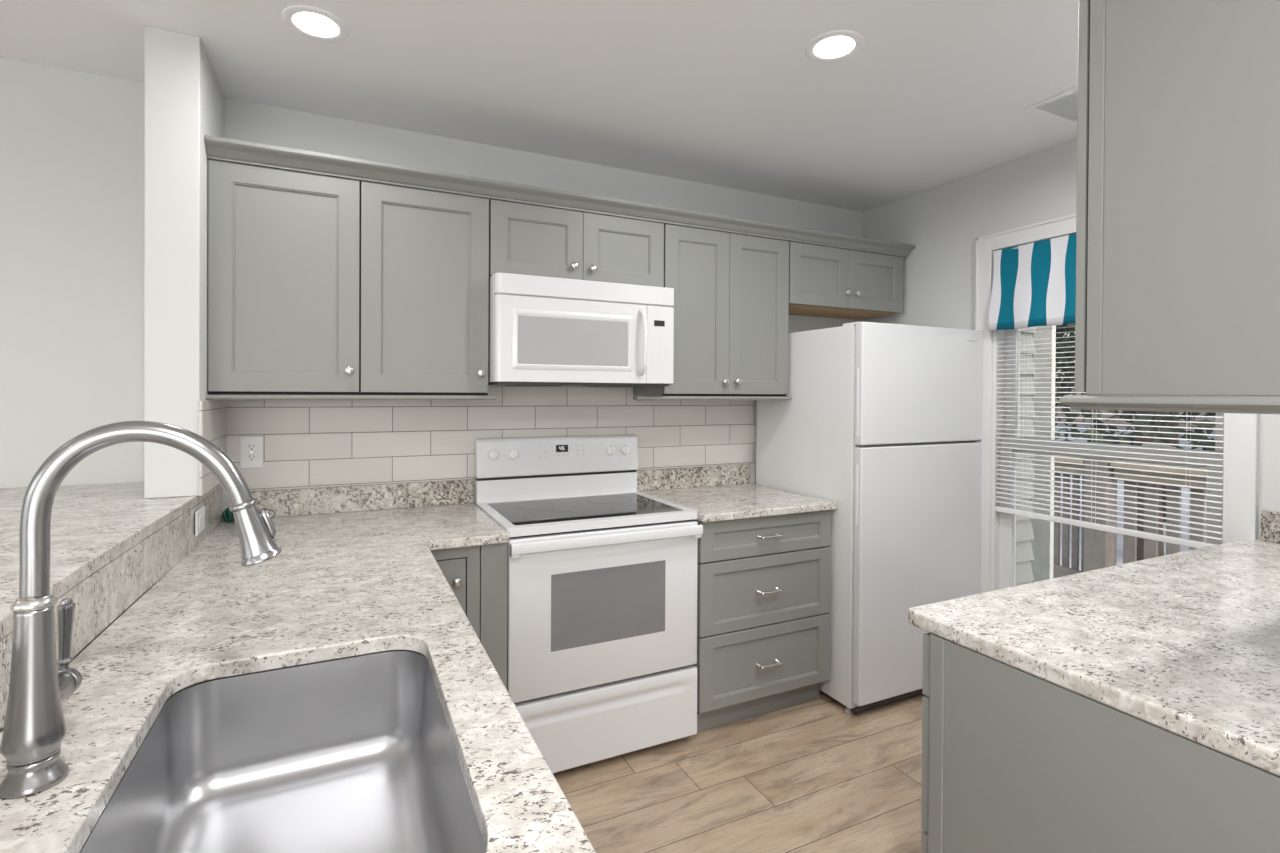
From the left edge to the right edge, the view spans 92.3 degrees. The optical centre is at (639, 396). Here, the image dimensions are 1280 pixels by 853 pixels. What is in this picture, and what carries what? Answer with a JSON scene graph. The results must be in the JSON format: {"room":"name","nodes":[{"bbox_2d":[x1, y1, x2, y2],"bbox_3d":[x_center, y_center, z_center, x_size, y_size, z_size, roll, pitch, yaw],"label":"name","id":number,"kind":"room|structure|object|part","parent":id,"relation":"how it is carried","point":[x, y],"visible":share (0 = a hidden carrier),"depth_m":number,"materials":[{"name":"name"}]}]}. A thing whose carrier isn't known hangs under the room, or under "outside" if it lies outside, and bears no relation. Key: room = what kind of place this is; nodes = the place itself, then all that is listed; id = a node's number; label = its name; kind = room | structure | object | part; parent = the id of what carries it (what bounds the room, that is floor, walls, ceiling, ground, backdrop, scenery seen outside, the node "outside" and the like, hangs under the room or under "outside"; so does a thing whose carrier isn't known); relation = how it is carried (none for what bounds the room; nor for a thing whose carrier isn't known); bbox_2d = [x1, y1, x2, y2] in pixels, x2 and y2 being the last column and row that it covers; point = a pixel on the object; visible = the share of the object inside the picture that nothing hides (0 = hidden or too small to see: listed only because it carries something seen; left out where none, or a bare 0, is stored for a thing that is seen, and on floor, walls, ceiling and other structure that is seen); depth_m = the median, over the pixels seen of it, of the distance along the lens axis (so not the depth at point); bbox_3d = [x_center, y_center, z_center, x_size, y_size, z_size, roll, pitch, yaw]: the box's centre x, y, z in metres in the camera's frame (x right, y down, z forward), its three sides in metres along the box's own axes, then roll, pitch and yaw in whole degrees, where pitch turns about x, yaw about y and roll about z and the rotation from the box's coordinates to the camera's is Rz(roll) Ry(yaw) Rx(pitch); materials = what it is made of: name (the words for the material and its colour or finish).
{"room":"kitchen","nodes":[
{"label":"kitchen","id":0,"kind":"room"},
{"bbox_2d":[0,578,160,731],"bbox_3d":[-0.918,0.864,0.747,0.094,1.039,3.300,0,0,-26],"label":"wall","id":1,"kind":"structure","parent":0,"point":[160,578],"depth_m":1.25,"materials":[{"name":"white paint"}]},
{"bbox_2d":[0,482,220,639],"bbox_3d":[-1.129,0.328,0.639,0.676,0.030,3.298,0,0,-26],"label":"countertop","id":2,"kind":"structure","parent":1,"relation":"on","point":[92,525],"depth_m":1.45,"materials":[{"name":"stone"}]},
{"bbox_2d":[0,487,222,729],"bbox_3d":[-0.849,0.407,0.775,0.052,0.124,3.298,0,0,-26],"label":"backsplash","id":3,"kind":"object","parent":1,"relation":"attached to","point":[100,598],"visible":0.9,"depth_m":1.32,"materials":[{"name":"beige stone"}]},
{"bbox_2d":[194,506,204,535],"bbox_3d":[-1.365,0.383,1.904,0.014,0.072,0.115,0,0,-26],"label":"power outlet","id":4,"kind":"object","parent":3,"relation":"attached to","point":[199,516],"visible":1,"depth_m":1.88,"materials":[{"name":"white plastic"}]},
{"bbox_2d":[144,25,224,498],"bbox_3d":[-1.501,-0.400,2.044,0.136,1.401,0.434,0,0,-26],"label":"wall","id":5,"kind":"structure","parent":0,"point":[184,100],"depth_m":1.85,"materials":[{"name":"white paint"}]},
{"bbox_2d":[205,394,494,399],"bbox_3d":[-1.045,0.001,2.310,0.926,0.017,0.335,0,0,-26],"label":"rail","id":6,"kind":"object","parent":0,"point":[207,397],"visible":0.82,"depth_m":2.14,"materials":[{"name":"grey paint"}]},
{"bbox_2d":[0,58,862,530],"bbox_3d":[-2.007,0.162,2.114,7.615,2.532,0.120,0,0,-26],"label":"wall","id":7,"kind":"structure","parent":0,"point":[72,142],"depth_m":2.11,"materials":[{"name":"white paint"}]},
{"bbox_2d":[208,159,488,394],"bbox_3d":[-1.048,-0.398,2.302,0.903,0.780,0.345,0,0,-26],"label":"upper cabinet","id":8,"kind":"object","parent":7,"relation":"attached to","point":[318,284],"visible":0.99,"depth_m":2.15,"materials":[{"name":"grey paint"}]},
{"bbox_3d":[-1.195,-0.391,2.083,0.444,0.747,0.019,0,0,-26],"label":"door","id":9,"kind":"part","parent":8,"relation":"part of","materials":[{"name":"grey paint"}]},
{"bbox_3d":[-1.016,-0.093,2.145,0.031,0.031,0.030,0,0,-26],"label":"knob","id":10,"kind":"part","parent":8,"relation":"part of","materials":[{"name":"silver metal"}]},
{"bbox_3d":[-0.789,-0.390,2.279,0.448,0.747,0.019,0,0,-26],"label":"door","id":11,"kind":"part","parent":8,"relation":"part of","materials":[{"name":"grey paint"}]},
{"bbox_3d":[-0.606,-0.091,2.343,0.031,0.031,0.030,0,0,-26],"label":"knob","id":12,"kind":"part","parent":8,"relation":"part of","materials":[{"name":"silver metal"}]},
{"bbox_2d":[204,135,914,256],"bbox_3d":[-0.023,-0.792,2.780,3.161,0.058,0.362,0,0,-26],"label":"crown molding","id":13,"kind":"structure","parent":8,"relation":"attached to","point":[217,148],"depth_m":2.38,"materials":[{"name":"grey paint"}]},
{"bbox_2d":[199,386,755,495],"bbox_3d":[-0.363,0.157,2.594,2.394,0.402,0.441,0,0,-26],"label":"tile backsplash","id":14,"kind":"structure","parent":7,"relation":"attached to","point":[307,443],"depth_m":2.59,"materials":[{"name":"tile"}]},
{"bbox_2d":[240,436,262,467],"bbox_3d":[-1.453,0.207,2.300,0.073,0.118,0.008,0,0,-26],"label":"power outlet","id":15,"kind":"object","parent":14,"relation":"attached to","point":[251,447],"visible":1,"depth_m":2.30,"materials":[{"name":"white plastic"}]},
{"bbox_2d":[246,443,256,450],"bbox_3d":[-1.451,0.187,2.298,0.033,0.029,0.002,0,0,-26],"label":"socket","id":16,"kind":"object","parent":15,"relation":"attached to","point":[249,446],"depth_m":2.30,"materials":[{"name":"white plastic"}]},
{"bbox_2d":[246,453,256,461],"bbox_3d":[-1.452,0.226,2.298,0.033,0.029,0.002,0,0,-26],"label":"socket","id":17,"kind":"object","parent":15,"relation":"attached to","point":[250,457],"depth_m":2.30,"materials":[{"name":"white plastic"}]},
{"bbox_2d":[633,396,791,399],"bbox_3d":[0.290,0.004,2.953,0.830,0.017,0.335,0,0,-26],"label":"rail","id":18,"kind":"object","parent":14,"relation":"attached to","point":[634,397],"visible":0.98,"depth_m":2.79,"materials":[{"name":"grey paint"}]},
{"bbox_2d":[489,199,663,286],"bbox_3d":[-0.296,-0.627,2.662,0.761,0.318,0.345,0,0,-26],"label":"upper cabinet","id":19,"kind":"object","parent":7,"relation":"attached to","point":[524,239],"visible":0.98,"depth_m":2.51,"materials":[{"name":"grey paint"}]},
{"bbox_3d":[-0.409,-0.616,2.460,0.378,0.292,0.019,0,0,-26],"label":"door","id":20,"kind":"part","parent":19,"relation":"part of","materials":[{"name":"grey paint"}]},
{"bbox_3d":[-0.266,-0.533,2.502,0.031,0.031,0.030,0,0,-26],"label":"knob","id":21,"kind":"part","parent":19,"relation":"part of","materials":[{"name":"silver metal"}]},
{"bbox_2d":[488,273,673,386],"bbox_3d":[-0.274,-0.256,2.613,0.756,0.421,0.459,0,0,-26],"label":"microwave","id":22,"kind":"object","parent":19,"relation":"attached to","point":[544,331],"visible":0.98,"depth_m":2.43,"materials":[{"name":"white plastic"}]},
{"bbox_3d":[-0.264,-0.219,2.443,0.627,0.325,0.042,0,0,-26],"label":"door","id":23,"kind":"part","parent":22,"relation":"part of","materials":[{"name":"white plastic"}]},
{"bbox_3d":[-0.204,-0.426,2.470,0.756,0.076,0.042,0,0,-26],"label":"vent panel","id":24,"kind":"part","parent":22,"relation":"part of","materials":[{"name":"white plastic"}]},
{"bbox_3d":[0.014,-0.227,2.527,0.022,0.276,0.054,0,0,-26],"label":"door handle","id":25,"kind":"part","parent":22,"relation":"part of","materials":[{"name":"white plastic"}]},
{"bbox_3d":[0.077,-0.218,2.608,0.128,0.325,0.042,0,0,-26],"label":"control panel","id":26,"kind":"part","parent":22,"relation":"part of","materials":[{"name":"white plastic"}]},
{"bbox_3d":[-0.192,-0.531,2.538,0.031,0.031,0.030,0,0,-26],"label":"knob","id":27,"kind":"part","parent":19,"relation":"part of","materials":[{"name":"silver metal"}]},
{"bbox_3d":[-0.068,-0.615,2.624,0.376,0.292,0.019,0,0,-26],"label":"door","id":28,"kind":"part","parent":19,"relation":"part of","materials":[{"name":"grey paint"}]},
{"bbox_2d":[634,224,788,395],"bbox_3d":[0.356,-0.395,2.979,0.689,0.780,0.345,0,0,-26],"label":"upper cabinet","id":29,"kind":"object","parent":7,"relation":"attached to","point":[731,306],"visible":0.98,"depth_m":2.84,"materials":[{"name":"grey paint"}]},
{"bbox_3d":[0.258,-0.387,2.783,0.337,0.747,0.019,0,0,-26],"label":"door","id":30,"kind":"part","parent":29,"relation":"part of","materials":[{"name":"grey paint"}]},
{"bbox_3d":[0.393,-0.070,2.825,0.031,0.031,0.030,0,0,-26],"label":"knob","id":31,"kind":"part","parent":29,"relation":"part of","materials":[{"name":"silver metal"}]},
{"bbox_3d":[0.454,-0.072,2.854,0.031,0.031,0.030,0,0,-26],"label":"knob","id":32,"kind":"part","parent":29,"relation":"part of","materials":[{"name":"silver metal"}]},
{"bbox_3d":[0.566,-0.386,2.932,0.344,0.747,0.019,0,0,-26],"label":"door","id":33,"kind":"part","parent":29,"relation":"part of","materials":[{"name":"grey paint"}]},
{"bbox_2d":[789,241,903,319],"bbox_3d":[1.020,-0.618,3.296,0.780,0.330,0.345,0,0,-26],"label":"upper cabinet","id":34,"kind":"object","parent":7,"relation":"attached to","point":[824,281],"visible":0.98,"depth_m":3.17,"materials":[{"name":"grey paint"}]},
{"bbox_3d":[0.900,-0.609,3.091,0.381,0.301,0.019,0,0,-26],"label":"door","id":35,"kind":"part","parent":34,"relation":"part of","materials":[{"name":"grey paint"}]},
{"bbox_3d":[1.004,-0.457,3.328,0.741,0.008,0.273,0,0,-26],"label":"panel","id":36,"kind":"part","parent":34,"relation":"part of","materials":[{"name":"brown wood"}]},
{"bbox_3d":[1.061,-0.535,3.142,0.031,0.031,0.030,0,0,-26],"label":"knob","id":37,"kind":"part","parent":34,"relation":"part of","materials":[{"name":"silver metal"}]},
{"bbox_3d":[1.123,-0.535,3.172,0.031,0.031,0.030,0,0,-26],"label":"knob","id":38,"kind":"part","parent":34,"relation":"part of","materials":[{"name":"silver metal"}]},
{"bbox_3d":[1.250,-0.608,3.259,0.391,0.301,0.019,0,0,-26],"label":"door","id":39,"kind":"part","parent":34,"relation":"part of","materials":[{"name":"grey paint"}]},
{"bbox_2d":[0,0,1078,211],"bbox_3d":[-0.545,-1.135,-0.913,7.615,0.120,6.820,0,0,-26],"label":"ceiling","id":40,"kind":"structure","parent":0,"point":[722,93],"depth_m":2.06,"materials":[{"name":"white paint"}]},
{"bbox_2d":[282,5,348,41],"bbox_3d":[-0.951,-1.093,1.806,0.176,0.005,0.176,0,0,-26],"label":"recessed light","id":41,"kind":"object","parent":40,"relation":"in","point":[311,22],"visible":1,"depth_m":1.79,"materials":[{"name":"white paint"}]},
{"bbox_2d":[805,30,863,61],"bbox_3d":[0.603,-1.085,1.907,0.176,0.005,0.176,0,0,-26],"label":"recessed light","id":42,"kind":"object","parent":40,"relation":"in","point":[837,45],"visible":1,"depth_m":1.90,"materials":[{"name":"white paint"}]},
{"bbox_2d":[1024,86,1077,124],"bbox_3d":[1.628,-1.080,2.277,0.300,0.007,0.220,0,0,-26],"label":"ceiling vent","id":43,"kind":"object","parent":40,"relation":"in","point":[1063,107],"visible":0.48,"depth_m":2.30,"materials":[{"name":"white metal"}]},
{"bbox_2d":[553,689,925,852],"bbox_3d":[-0.578,1.427,-0.916,7.365,0.060,6.600,0,0,-26],"label":"floor","id":44,"kind":"structure","parent":0,"point":[815,776],"depth_m":2.18,"materials":[{"name":"brown wood"}]},
{"bbox_2d":[431,543,507,688],"bbox_3d":[-0.745,0.932,2.300,0.354,0.882,0.649,0,0,-26],"label":"base cabinet","id":45,"kind":"object","parent":44,"relation":"on","point":[476,575],"visible":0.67,"depth_m":2.07,"materials":[{"name":"grey paint"}]},
{"bbox_3d":[-0.659,0.901,2.025,0.160,0.726,0.019,0,0,-26],"label":"door","id":46,"kind":"part","parent":45,"relation":"part of","materials":[{"name":"grey paint"}]},
{"bbox_3d":[-0.639,0.881,2.033,0.210,0.775,0.020,0,0,-26],"label":"frame","id":47,"kind":"part","parent":45,"relation":"part of","materials":[{"name":"grey paint"}]},
{"bbox_3d":[-0.603,0.609,2.022,0.031,0.031,0.030,0,0,-26],"label":"knob","id":48,"kind":"part","parent":45,"relation":"part of","materials":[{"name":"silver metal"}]},
{"bbox_2d":[475,434,702,772],"bbox_3d":[-0.231,0.779,2.523,0.765,1.192,0.646,0,0,-26],"label":"electric range","id":49,"kind":"object","parent":44,"relation":"on","point":[602,570],"visible":0.93,"depth_m":2.31,"materials":[{"name":"white metal"}]},
{"bbox_3d":[-0.622,0.246,2.611,0.049,0.049,0.032,0,0,-26],"label":"knob","id":50,"kind":"part","parent":49,"relation":"part of","materials":[{"name":"white plastic"}]},
{"bbox_3d":[-0.543,0.247,2.649,0.049,0.049,0.032,0,0,-26],"label":"knob","id":51,"kind":"part","parent":49,"relation":"part of","materials":[{"name":"white plastic"}]},
{"bbox_3d":[-0.358,0.263,2.780,0.756,0.166,0.060,0,0,-26],"label":"control panel","id":52,"kind":"part","parent":49,"relation":"part of","materials":[{"name":"white ceramic"}]},
{"bbox_2d":[488,493,682,524],"bbox_3d":[-0.236,0.465,2.536,0.698,0.021,0.488,0,0,-26],"label":"glass cooktop","id":53,"kind":"object","parent":49,"relation":"in","point":[539,509],"depth_m":2.53,"materials":[{"name":"black glass"}]},
{"bbox_3d":[-0.119,0.777,2.293,0.756,0.568,0.038,0,0,-26],"label":"oven door","id":54,"kind":"part","parent":49,"relation":"part of","materials":[{"name":"white metal"}]},
{"bbox_3d":[-0.122,1.208,2.296,0.756,0.266,0.038,0,0,-26],"label":"storage drawer","id":55,"kind":"part","parent":49,"relation":"part of","materials":[{"name":"white metal"}]},
{"bbox_3d":[-0.099,0.525,2.253,0.754,0.054,0.050,0,0,-26],"label":"oven handle","id":56,"kind":"part","parent":49,"relation":"part of","materials":[{"name":"white metal"}]},
{"bbox_3d":[-0.134,0.248,2.846,0.049,0.049,0.032,0,0,-26],"label":"knob","id":57,"kind":"part","parent":49,"relation":"part of","materials":[{"name":"white plastic"}]},
{"bbox_3d":[-0.066,0.248,2.878,0.049,0.049,0.032,0,0,-26],"label":"knob","id":58,"kind":"part","parent":49,"relation":"part of","materials":[{"name":"white plastic"}]},
{"bbox_2d":[694,510,830,731],"bbox_3d":[0.415,0.935,2.858,0.682,0.882,0.652,0,0,-26],"label":"base cabinet","id":59,"kind":"object","parent":44,"relation":"on","point":[763,583],"visible":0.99,"depth_m":2.58,"materials":[{"name":"grey paint"}]},
{"bbox_2d":[639,483,836,522],"bbox_3d":[0.420,0.478,2.857,0.689,0.030,0.651,0,0,-26],"label":"countertop","id":60,"kind":"structure","parent":59,"relation":"on","point":[749,500],"depth_m":2.73,"materials":[{"name":"beige stone"}]},
{"bbox_2d":[636,464,750,490],"bbox_3d":[0.277,0.409,3.138,0.685,0.102,0.020,0,0,-26],"label":"granite upstand","id":61,"kind":"object","parent":60,"relation":"on","point":[687,477],"visible":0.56,"depth_m":3.12,"materials":[{"name":"beige stone"}]},
{"bbox_3d":[0.539,1.113,2.600,0.676,0.296,0.019,0,0,-26],"label":"drawer","id":62,"kind":"part","parent":59,"relation":"part of","materials":[{"name":"grey paint"}]},
{"bbox_3d":[0.541,0.813,2.598,0.676,0.291,0.019,0,0,-26],"label":"drawer","id":63,"kind":"part","parent":59,"relation":"part of","materials":[{"name":"grey paint"}]},
{"bbox_3d":[0.542,0.582,2.597,0.676,0.160,0.019,0,0,-26],"label":"drawer","id":64,"kind":"part","parent":59,"relation":"part of","materials":[{"name":"grey paint"}]},
{"bbox_3d":[0.545,1.123,2.581,0.116,0.020,0.038,0,0,-26],"label":"drawer pull","id":65,"kind":"part","parent":59,"relation":"part of","materials":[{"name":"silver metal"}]},
{"bbox_3d":[0.547,0.817,2.579,0.116,0.020,0.038,0,0,-26],"label":"drawer pull","id":66,"kind":"part","parent":59,"relation":"part of","materials":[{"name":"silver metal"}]},
{"bbox_3d":[0.548,0.585,2.578,0.116,0.020,0.038,0,0,-26],"label":"drawer pull","id":67,"kind":"part","parent":59,"relation":"part of","materials":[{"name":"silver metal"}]},
{"bbox_2d":[756,322,982,713],"bbox_3d":[1.124,0.527,3.104,0.780,1.702,0.740,0,0,-26],"label":"refrigerator","id":68,"kind":"object","parent":44,"relation":"on","point":[881,422],"visible":0.83,"depth_m":2.75,"materials":[{"name":"white metal"}]},
{"bbox_3d":[1.275,0.767,2.794,0.776,1.102,0.042,0,0,-26],"label":"fridge door","id":69,"kind":"part","parent":68,"relation":"part of","materials":[{"name":"white metal"}]},
{"bbox_3d":[1.280,-0.057,2.788,0.776,0.524,0.042,0,0,-26],"label":"freezer door","id":70,"kind":"part","parent":68,"relation":"part of","materials":[{"name":"white metal"}]},
{"bbox_2d":[921,633,1279,852],"bbox_3d":[1.472,0.953,1.433,1.633,0.878,0.642,0,0,-26],"label":"base cabinet","id":71,"kind":"object","parent":44,"relation":"on","point":[1014,760],"visible":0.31,"depth_m":1.08,"materials":[{"name":"grey paint"}]},
{"bbox_3d":[0.848,1.111,1.447,0.516,0.325,0.019,0,0,-26],"label":"drawer","id":72,"kind":"part","parent":71,"relation":"part of","materials":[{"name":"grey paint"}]},
{"bbox_3d":[0.850,0.798,1.445,0.516,0.288,0.019,0,0,-26],"label":"drawer","id":73,"kind":"part","parent":71,"relation":"part of","materials":[{"name":"grey paint"}]},
{"bbox_3d":[0.851,0.582,1.443,0.516,0.130,0.019,0,0,-26],"label":"drawer","id":74,"kind":"part","parent":71,"relation":"part of","materials":[{"name":"grey paint"}]},
{"bbox_3d":[1.355,0.899,1.677,1.631,0.773,0.003,0,0,-26],"label":"frame","id":75,"kind":"part","parent":71,"relation":"part of","materials":[{"name":"grey paint"}]},
{"bbox_2d":[908,538,1279,775],"bbox_3d":[1.472,0.496,1.439,1.629,0.035,0.659,0,0,-26],"label":"countertop","id":76,"kind":"structure","parent":71,"relation":"on","point":[1186,644],"depth_m":1.23,"materials":[{"name":"beige stone"}]},
{"bbox_3d":[-0.087,0.952,-0.078,0.684,0.883,0.989,0,0,-26],"label":"cabinet","id":77,"kind":"object","parent":44,"relation":"on","visible":0},
{"bbox_2d":[0,503,595,852],"bbox_3d":[-0.431,0.486,0.977,0.941,0.030,3.299,0,0,-26],"label":"countertop","id":78,"kind":"structure","parent":77,"relation":"on","point":[342,584],"depth_m":1.16,"materials":[{"name":"beige stone"}]},
{"bbox_2d":[0,421,281,799],"bbox_3d":[-0.645,0.250,0.820,0.293,0.440,0.113,0,0,-26],"label":"kitchen faucet","id":79,"kind":"object","parent":78,"relation":"on","point":[34,730],"visible":1,"depth_m":0.75,"materials":[{"name":"silver metal"}]},
{"bbox_3d":[-0.761,0.314,0.815,0.020,0.096,0.018,0,0,-26],"label":"lever","id":80,"kind":"part","parent":79,"relation":"part of","materials":[{"name":"silver metal"}]},
{"bbox_2d":[222,508,275,522],"bbox_3d":[-1.434,0.428,2.256,0.168,0.056,0.058,0,0,-26],"label":"wire bundle","id":81,"kind":"object","parent":78,"relation":"on","point":[227,515],"visible":0.62,"depth_m":2.21,"materials":[{"name":"teal plastic"}]},
{"bbox_2d":[79,650,485,852],"bbox_3d":[-0.463,0.626,0.824,0.453,0.248,0.768,0,0,-26],"label":"sink","id":82,"kind":"object","parent":78,"relation":"in","point":[353,754],"visible":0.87,"depth_m":1.06,"materials":[{"name":"silver metal"}]},
{"bbox_2d":[250,479,473,516],"bbox_3d":[-1.117,0.405,2.466,0.881,0.102,0.020,0,0,-26],"label":"granite upstand","id":83,"kind":"object","parent":78,"relation":"on","point":[321,500],"visible":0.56,"depth_m":2.46,"materials":[{"name":"beige stone"}]},
{"bbox_2d":[862,138,1279,567],"bbox_3d":[2.836,0.200,0.662,0.150,2.532,6.700,0,0,-26],"label":"wall","id":84,"kind":"structure","parent":0,"point":[944,222],"depth_m":3.03,"materials":[{"name":"white paint"}]},
{"bbox_2d":[974,214,1258,592],"bbox_3d":[1.903,0.152,2.544,0.194,1.830,1.050,0,0,-26],"label":"window","id":85,"kind":"structure","parent":84,"relation":"in","point":[1024,550],"depth_m":2.65,"materials":[{"name":"white paint"}]},
{"bbox_2d":[988,233,1075,330],"bbox_3d":[1.836,-0.493,2.503,0.043,0.380,0.866,0,0,-26],"label":"window valance","id":86,"kind":"object","parent":85,"relation":"hanging from","point":[1034,284],"visible":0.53,"depth_m":2.70,"materials":[{"name":"fabric"}]},
{"bbox_2d":[995,326,1223,547],"bbox_3d":[1.864,-0.063,2.523,0.040,1.210,0.830,0,0,-26],"label":"window blind","id":87,"kind":"object","parent":85,"relation":"attached to","point":[1135,533],"visible":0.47,"depth_m":2.50,"materials":[{"name":"white plastic"}]},
{"bbox_3d":[1.746,-0.063,2.780,0.030,1.164,0.001,0,0,-26],"label":"ladder cord","id":88,"kind":"part","parent":87,"relation":"part of","materials":[{"name":"white fabric"}]},
{"bbox_3d":[1.869,-0.061,2.525,0.030,1.164,0.001,0,0,-26],"label":"ladder cord","id":89,"kind":"part","parent":87,"relation":"part of","materials":[{"name":"white fabric"}]},
{"bbox_3d":[1.865,0.531,2.529,0.027,0.022,0.830,0,0,-26],"label":"rail","id":90,"kind":"part","parent":87,"relation":"part of","materials":[{"name":"white plastic"}]},
{"bbox_3d":[2.005,-0.058,2.243,0.030,1.164,0.001,0,0,-26],"label":"ladder cord","id":91,"kind":"part","parent":87,"relation":"part of","materials":[{"name":"white fabric"}]},
{"bbox_3d":[1.897,0.569,2.545,0.004,0.656,0.714,0,0,-26],"label":"pane","id":92,"kind":"part","parent":85,"relation":"part of","materials":[{"name":"clear glass"}]},
{"bbox_3d":[1.899,0.580,2.546,0.035,0.776,0.834,0,0,-26],"label":"sash","id":93,"kind":"part","parent":85,"relation":"part of","materials":[{"name":"white paint"}]},
{"bbox_3d":[1.936,-0.205,2.556,0.035,0.929,0.834,0,0,-26],"label":"sash","id":94,"kind":"part","parent":85,"relation":"part of","materials":[{"name":"white paint"}]},
{"bbox_3d":[1.934,-0.202,2.555,0.004,0.844,0.734,0,0,-26],"label":"pane","id":95,"kind":"part","parent":85,"relation":"part of","materials":[{"name":"clear glass"}]},
{"bbox_2d":[1075,0,1279,395],"bbox_3d":[1.547,-0.404,1.288,1.630,0.805,0.338,0,0,-26],"label":"upper cabinet","id":96,"kind":"object","parent":84,"relation":"attached to","point":[1178,216],"visible":1,"depth_m":0.94,"materials":[{"name":"grey paint"}]},
{"bbox_3d":[0.934,-0.408,1.139,0.396,0.801,0.014,0,0,-26],"label":"door","id":97,"kind":"part","parent":96,"relation":"part of","materials":[{"name":"grey paint"}]},
{"bbox_2d":[1261,510,1279,543],"bbox_3d":[2.207,0.429,1.770,0.019,0.102,0.619,0,0,-26],"label":"granite upstand","id":98,"kind":"object","parent":84,"relation":"attached to","point":[1270,520],"visible":1,"depth_m":2.02,"materials":[{"name":"beige stone"}]},
{"bbox_3d":[1.657,0.160,1.087,1.605,2.472,0.128,0,0,-26],"label":"wall","id":99,"kind":"structure","parent":0,"visible":0},
{"bbox_2d":[1059,395,1279,413],"bbox_3d":[1.541,0.012,1.282,1.642,0.025,0.325,0,0,-26],"label":"rail","id":100,"kind":"object","parent":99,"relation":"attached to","point":[1166,403],"visible":1,"depth_m":0.92,"materials":[{"name":"grey paint"}]}
]}

